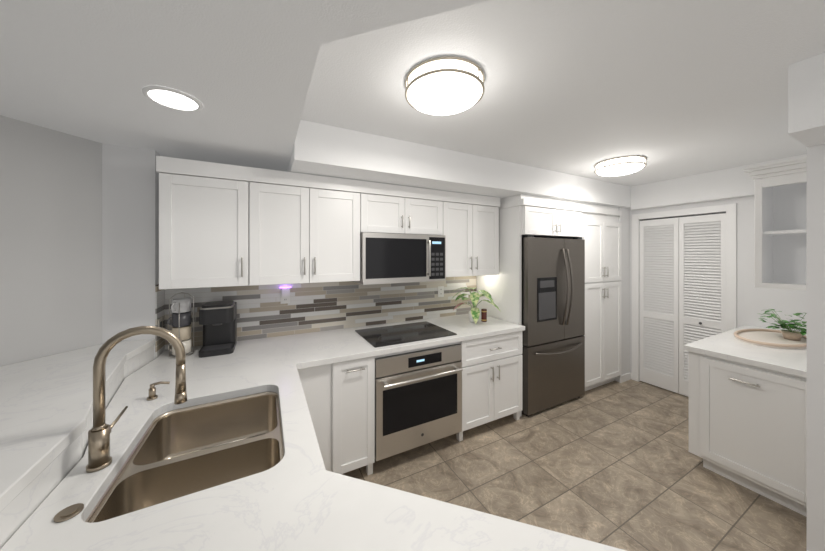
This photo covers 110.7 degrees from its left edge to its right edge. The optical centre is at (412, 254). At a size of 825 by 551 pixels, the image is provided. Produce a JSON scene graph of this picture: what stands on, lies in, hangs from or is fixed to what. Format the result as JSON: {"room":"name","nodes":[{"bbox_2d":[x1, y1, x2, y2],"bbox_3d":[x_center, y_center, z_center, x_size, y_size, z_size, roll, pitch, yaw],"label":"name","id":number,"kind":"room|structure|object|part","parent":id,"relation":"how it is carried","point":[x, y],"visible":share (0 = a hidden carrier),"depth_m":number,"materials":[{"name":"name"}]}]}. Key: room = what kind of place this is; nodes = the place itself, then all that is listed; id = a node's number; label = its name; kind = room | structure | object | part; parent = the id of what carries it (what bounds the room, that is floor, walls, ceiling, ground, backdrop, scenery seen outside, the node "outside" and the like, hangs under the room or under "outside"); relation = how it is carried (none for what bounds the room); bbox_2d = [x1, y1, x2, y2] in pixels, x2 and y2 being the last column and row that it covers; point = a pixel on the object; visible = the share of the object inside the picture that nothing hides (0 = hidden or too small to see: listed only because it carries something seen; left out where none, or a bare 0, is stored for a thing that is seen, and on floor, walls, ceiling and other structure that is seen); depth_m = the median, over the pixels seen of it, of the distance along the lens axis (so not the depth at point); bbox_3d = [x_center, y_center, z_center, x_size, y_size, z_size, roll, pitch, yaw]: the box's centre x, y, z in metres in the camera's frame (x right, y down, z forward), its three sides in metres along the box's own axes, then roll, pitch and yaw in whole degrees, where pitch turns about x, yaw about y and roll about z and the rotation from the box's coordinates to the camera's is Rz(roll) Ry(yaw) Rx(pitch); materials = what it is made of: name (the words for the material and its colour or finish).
{"room":"kitchen","nodes":[
{"label":"kitchen","id":0,"kind":"room"},
{"bbox_2d":[0,115,101,366],"bbox_3d":[-2.632,0.303,-0.171,0.120,2.600,4.250,0,0,18],"label":"wall","id":1,"kind":"structure","parent":0,"point":[50,241],"depth_m":1.58,"materials":[{"name":"grey paint"}]},
{"bbox_2d":[102,143,309,358],"bbox_3d":[0.216,0.303,3.073,5.420,2.600,0.300,0,0,-27],"label":"wall","id":2,"kind":"structure","parent":0,"point":[130,228],"depth_m":1.85,"materials":[{"name":"white paint"}]},
{"bbox_2d":[156,156,259,289],"bbox_3d":[-1.391,-0.190,2.030,0.539,0.807,0.421,0,0,-27],"label":"upper cabinet","id":3,"kind":"object","parent":2,"relation":"attached to","point":[224,225],"depth_m":1.84,"materials":[{"name":"white wood"}]},
{"bbox_2d":[260,168,363,284],"bbox_3d":[-0.890,-0.190,2.289,0.846,0.807,0.421,0,0,-27],"label":"upper cabinet","id":4,"kind":"object","parent":2,"relation":"attached to","point":[311,226],"depth_m":2.11,"materials":[{"name":"white wood"}]},
{"bbox_2d":[155,276,476,357],"bbox_3d":[-0.481,0.445,2.645,2.876,0.484,0.179,0,0,-27],"label":"tile backsplash","id":5,"kind":"structure","parent":2,"relation":"attached to","point":[263,311],"depth_m":2.55,"materials":[{"name":"tile"}]},
{"bbox_2d":[158,317,161,327],"bbox_3d":[-1.736,0.495,1.966,0.009,0.115,0.075,0,0,-27],"label":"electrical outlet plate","id":6,"kind":"object","parent":5,"relation":"attached to","point":[159,322],"visible":0.68,"depth_m":1.95,"materials":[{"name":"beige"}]},
{"bbox_2d":[280,287,290,303],"bbox_3d":[-1.075,0.344,2.414,0.090,0.143,0.030,0,0,-27],"label":"electrical outlet plate","id":7,"kind":"object","parent":5,"relation":"attached to","point":[285,295],"visible":0.98,"depth_m":2.41,"materials":[{"name":"white plastic"}]},
{"bbox_2d":[438,286,443,296],"bbox_3d":[0.314,0.408,3.146,0.074,0.116,0.006,0,0,-27],"label":"electrical outlet plate","id":8,"kind":"object","parent":5,"relation":"attached to","point":[440,291],"visible":1,"depth_m":3.14,"materials":[{"name":"white plastic"}]},
{"bbox_2d":[364,181,443,234],"bbox_3d":[-0.163,-0.387,2.664,0.790,0.414,0.421,0,0,-27],"label":"upper cabinet","id":9,"kind":"object","parent":2,"relation":"attached to","point":[388,208],"depth_m":2.46,"materials":[{"name":"white wood"}]},
{"bbox_2d":[352,232,445,284],"bbox_3d":[-0.141,0.032,2.623,0.780,0.416,0.516,0,0,-27],"label":"microwave","id":10,"kind":"object","parent":9,"relation":"attached to","point":[387,258],"visible":0.98,"depth_m":2.40,"materials":[{"name":"silver metal"}]},
{"bbox_2d":[444,191,499,276],"bbox_3d":[0.498,-0.190,3.006,0.695,0.807,0.421,0,0,-27],"label":"upper cabinet","id":11,"kind":"object","parent":2,"relation":"attached to","point":[471,221],"depth_m":2.81,"materials":[{"name":"white wood"}]},
{"bbox_2d":[499,194,621,237],"bbox_3d":[1.687,-0.396,3.458,1.727,0.397,0.709,0,0,-27],"label":"upper cabinet","id":12,"kind":"object","parent":2,"relation":"attached to","point":[543,217],"visible":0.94,"depth_m":2.99,"materials":[{"name":"white wood"}]},
{"bbox_2d":[301,0,824,186],"bbox_3d":[-0.160,-0.907,0.403,8.700,0.100,4.900,0,0,-27],"label":"ceiling","id":13,"kind":"structure","parent":0,"point":[670,89],"depth_m":1.41,"materials":[{"name":"white paint"}]},
{"bbox_2d":[0,0,488,171],"bbox_3d":[-0.731,-0.776,-0.017,7.300,0.159,4.680,0,0,-27],"label":"ceiling","id":14,"kind":"structure","parent":13,"relation":"attached to","point":[241,71],"depth_m":1.05,"materials":[{"name":"white paint"}]},
{"bbox_2d":[142,86,202,111],"bbox_3d":[-1.070,-0.692,1.280,0.210,0.008,0.210,0,0,-27],"label":"recessed light","id":15,"kind":"object","parent":14,"relation":"in","point":[171,98],"visible":1,"depth_m":1.26,"materials":[{"name":"white plastic"}]},
{"bbox_2d":[405,56,484,114],"bbox_3d":[0.158,-0.802,1.422,0.394,0.107,0.394,0,0,-27],"label":"flush ceiling light","id":16,"kind":"object","parent":13,"relation":"attached to","point":[446,85],"visible":1,"depth_m":1.31,"materials":[{"name":"white glass"}]},
{"bbox_2d":[287,120,630,207],"bbox_3d":[0.881,-0.727,3.039,4.028,0.259,0.729,0,0,-27],"label":"soffit ceiling","id":17,"kind":"structure","parent":13,"relation":"attached to","point":[319,149],"depth_m":2.27,"materials":[{"name":"white paint"}]},
{"bbox_2d":[594,155,646,175],"bbox_3d":[1.921,-0.802,2.649,0.394,0.107,0.394,0,0,-27],"label":"flush ceiling light","id":18,"kind":"object","parent":13,"relation":"attached to","point":[621,165],"visible":1,"depth_m":2.54,"materials":[{"name":"white glass"}]},
{"bbox_2d":[631,154,806,209],"bbox_3d":[3.150,-0.712,2.928,0.099,0.289,1.549,0,0,-27],"label":"ceiling soffit","id":19,"kind":"structure","parent":13,"relation":"attached to","point":[734,182],"depth_m":3.05,"materials":[{"name":"white paint"}]},
{"bbox_2d":[788,52,824,146],"bbox_3d":[2.407,-0.702,0.314,0.359,0.309,2.385,0,0,-27],"label":"ceiling soffit","id":20,"kind":"structure","parent":13,"relation":"attached to","point":[806,102],"depth_m":1.25,"materials":[{"name":"white paint"}]},
{"bbox_2d":[342,379,806,550],"bbox_3d":[-0.160,1.628,0.403,8.700,0.050,4.900,0,0,-27],"label":"floor","id":21,"kind":"structure","parent":0,"point":[616,464],"depth_m":2.04,"materials":[{"name":"tile"}]},
{"bbox_2d":[0,345,153,548],"bbox_3d":[-0.727,1.101,-0.119,0.292,1.004,4.494,0,0,-27],"label":"half-wall","id":22,"kind":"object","parent":21,"relation":"on","point":[22,506],"depth_m":0.84,"materials":[{"name":"paint"}]},
{"bbox_2d":[0,339,155,511],"bbox_3d":[-2.004,0.578,-0.751,3.164,0.040,4.444,0,0,-27],"label":"bar ledge","id":23,"kind":"object","parent":22,"relation":"on","point":[46,406],"visible":0.85,"depth_m":1.05,"materials":[{"name":"stone"}]},
{"bbox_2d":[298,361,345,473],"bbox_3d":[-0.779,1.167,2.187,0.299,0.872,0.700,0,0,-27],"label":"base cabinet","id":24,"kind":"object","parent":21,"relation":"on","point":[340,398],"depth_m":1.93,"materials":[{"name":"white wood"}]},
{"bbox_2d":[346,356,377,474],"bbox_3d":[-0.564,1.167,2.298,0.301,0.872,0.700,0,0,-27],"label":"base cabinet","id":25,"kind":"object","parent":21,"relation":"on","point":[360,373],"depth_m":2.02,"materials":[{"name":"white wood"}]},
{"bbox_2d":[375,344,462,460],"bbox_3d":[-0.042,1.126,2.453,0.761,0.730,0.645,0,0,-27],"label":"built-in oven","id":26,"kind":"object","parent":25,"relation":"in","point":[418,398],"visible":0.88,"depth_m":2.20,"materials":[{"name":"silver metal"}]},
{"bbox_2d":[418,331,521,441],"bbox_3d":[0.577,1.167,2.888,0.730,0.872,0.700,0,0,-27],"label":"base cabinet","id":27,"kind":"object","parent":21,"relation":"on","point":[491,365],"depth_m":2.56,"materials":[{"name":"white wood"}]},
{"bbox_2d":[336,314,524,357],"bbox_3d":[0.011,0.704,2.588,2.044,0.048,0.722,0,0,-27],"label":"countertop","id":28,"kind":"structure","parent":27,"relation":"on","point":[387,338],"depth_m":2.50,"materials":[{"name":"stone"}]},
{"bbox_3d":[-0.068,0.684,2.510,0.748,0.007,0.530,0,0,-27],"label":"cooktop glass","id":29,"kind":"part","parent":28,"relation":"part of","materials":[{"name":"black glass"}]},
{"bbox_2d":[453,287,500,323],"bbox_3d":[0.643,0.517,2.956,0.455,0.341,0.516,0,0,-27],"label":"potted plant","id":30,"kind":"object","parent":28,"relation":"on","point":[474,314],"visible":1,"depth_m":2.83,"materials":[{"name":"green plant"}]},
{"bbox_2d":[481,309,486,321],"bbox_3d":[0.737,0.624,2.937,0.057,0.126,0.057,0,0,-27],"label":"canister","id":31,"kind":"object","parent":28,"relation":"on","point":[483,315],"visible":1,"depth_m":2.92,"materials":[{"name":"red glass"}]},
{"bbox_2d":[477,206,521,416],"bbox_3d":[0.921,0.561,3.103,0.032,2.084,0.636,0,0,-27],"label":"panel","id":32,"kind":"object","parent":21,"relation":"on","point":[503,288],"visible":0.36,"depth_m":2.95,"materials":[{"name":"white"}]},
{"bbox_2d":[522,235,584,416],"bbox_3d":[1.389,0.706,3.253,0.908,1.795,0.758,0,0,-27],"label":"refrigerator","id":33,"kind":"object","parent":21,"relation":"on","point":[553,321],"visible":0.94,"depth_m":2.94,"materials":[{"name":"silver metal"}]},
{"bbox_2d":[559,212,620,390],"bbox_3d":[2.117,0.560,3.672,0.763,2.085,0.724,0,0,-27],"label":"pantry cabinet","id":34,"kind":"object","parent":21,"relation":"on","point":[601,234],"visible":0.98,"depth_m":3.37,"materials":[{"name":"white wood"}]},
{"bbox_2d":[689,351,806,516],"bbox_3d":[2.817,1.167,2.211,1.339,0.872,0.589,0,0,-27],"label":"base cabinet","id":35,"kind":"object","parent":21,"relation":"on","point":[748,426],"visible":0.83,"depth_m":1.86,"materials":[{"name":"white wood"}]},
{"bbox_2d":[684,325,806,377],"bbox_3d":[2.807,0.708,2.214,1.358,0.040,0.606,0,0,-27],"label":"countertop","id":36,"kind":"structure","parent":35,"relation":"on","point":[727,345],"depth_m":2.00,"materials":[{"name":"stone"}]},
{"bbox_2d":[734,329,806,348],"bbox_3d":[2.901,0.671,2.300,0.672,0.033,0.392,0,0,-27],"label":"oval tray","id":37,"kind":"object","parent":36,"relation":"on","point":[771,338],"visible":0.79,"depth_m":2.27,"materials":[{"name":"beige wood"}]},
{"bbox_2d":[758,309,806,340],"bbox_3d":[3.017,0.564,2.264,0.374,0.220,0.389,0,0,-27],"label":"potted plant","id":38,"kind":"object","parent":37,"relation":"on","point":[790,334],"visible":0.85,"depth_m":2.27,"materials":[{"name":"green plant"}]},
{"bbox_3d":[-0.146,1.167,1.040,1.970,0.873,3.320,0,0,-27],"label":"sink","id":39,"kind":"object","parent":21,"relation":"on","visible":0},
{"bbox_2d":[0,326,555,550],"bbox_3d":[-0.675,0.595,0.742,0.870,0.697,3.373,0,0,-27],"label":"countertop","id":40,"kind":"structure","parent":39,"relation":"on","point":[191,452],"depth_m":0.91,"materials":[{"name":"stone"}]},
{"bbox_2d":[167,292,193,357],"bbox_3d":[-1.585,0.471,1.950,0.150,0.425,0.140,0,0,-27],"label":"stack","id":41,"kind":"object","parent":40,"relation":"on","point":[181,318],"visible":0.69,"depth_m":1.92,"materials":[{"name":"white"}]},
{"bbox_2d":[199,300,236,357],"bbox_3d":[-1.407,0.517,2.074,0.201,0.340,0.315,0,0,-27],"label":"pod coffee maker","id":42,"kind":"object","parent":40,"relation":"on","point":[218,320],"visible":1,"depth_m":2.00,"materials":[{"name":"black plastic"}]},
{"bbox_2d":[528,524,626,550],"bbox_3d":[0.646,0.708,0.457,1.217,0.040,1.655,0,0,-27],"label":"countertop","id":43,"kind":"structure","parent":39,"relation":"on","point":[558,541],"depth_m":0.68,"materials":[{"name":"stone"}]},
{"bbox_2d":[615,196,806,381],"bbox_3d":[3.171,0.303,3.345,0.800,2.600,2.530,0,0,-27],"label":"wall","id":44,"kind":"structure","parent":0,"point":[752,301],"depth_m":2.82,"materials":[{"name":"white paint"}]},
{"bbox_2d":[620,372,631,382],"bbox_3d":[2.712,1.561,3.609,0.253,0.085,0.039,0,0,-27],"label":"baseboard","id":45,"kind":"structure","parent":44,"relation":"attached to","point":[626,377],"depth_m":3.56,"materials":[{"name":"white wood"}]},
{"bbox_2d":[639,212,725,396],"bbox_3d":[3.052,0.576,3.267,0.064,2.031,0.766,0,0,-27],"label":"bifold leaf","id":46,"kind":"object","parent":44,"relation":"attached to","point":[682,281],"visible":0.88,"depth_m":3.27,"materials":[{"name":"white wood"}]},
{"bbox_2d":[632,203,736,381],"bbox_3d":[3.029,0.545,3.255,0.016,2.115,0.910,0,0,-27],"label":"door frame","id":47,"kind":"structure","parent":44,"relation":"attached to","point":[731,265],"depth_m":3.07,"materials":[{"name":"white wood"}]},
{"bbox_2d":[807,144,824,550],"bbox_3d":[2.620,0.303,0.426,0.120,2.600,2.390,0,0,-27],"label":"wall","id":48,"kind":"structure","parent":0,"point":[815,348],"depth_m":1.42,"materials":[{"name":"white paint"}]},
{"bbox_2d":[742,156,806,290],"bbox_3d":[2.408,-0.180,1.836,0.361,0.787,0.298,0,0,-27],"label":"wall cabinet","id":49,"kind":"object","parent":48,"relation":"attached to","point":[780,224],"visible":0.71,"depth_m":1.89,"materials":[{"name":"white wood"}]}
]}

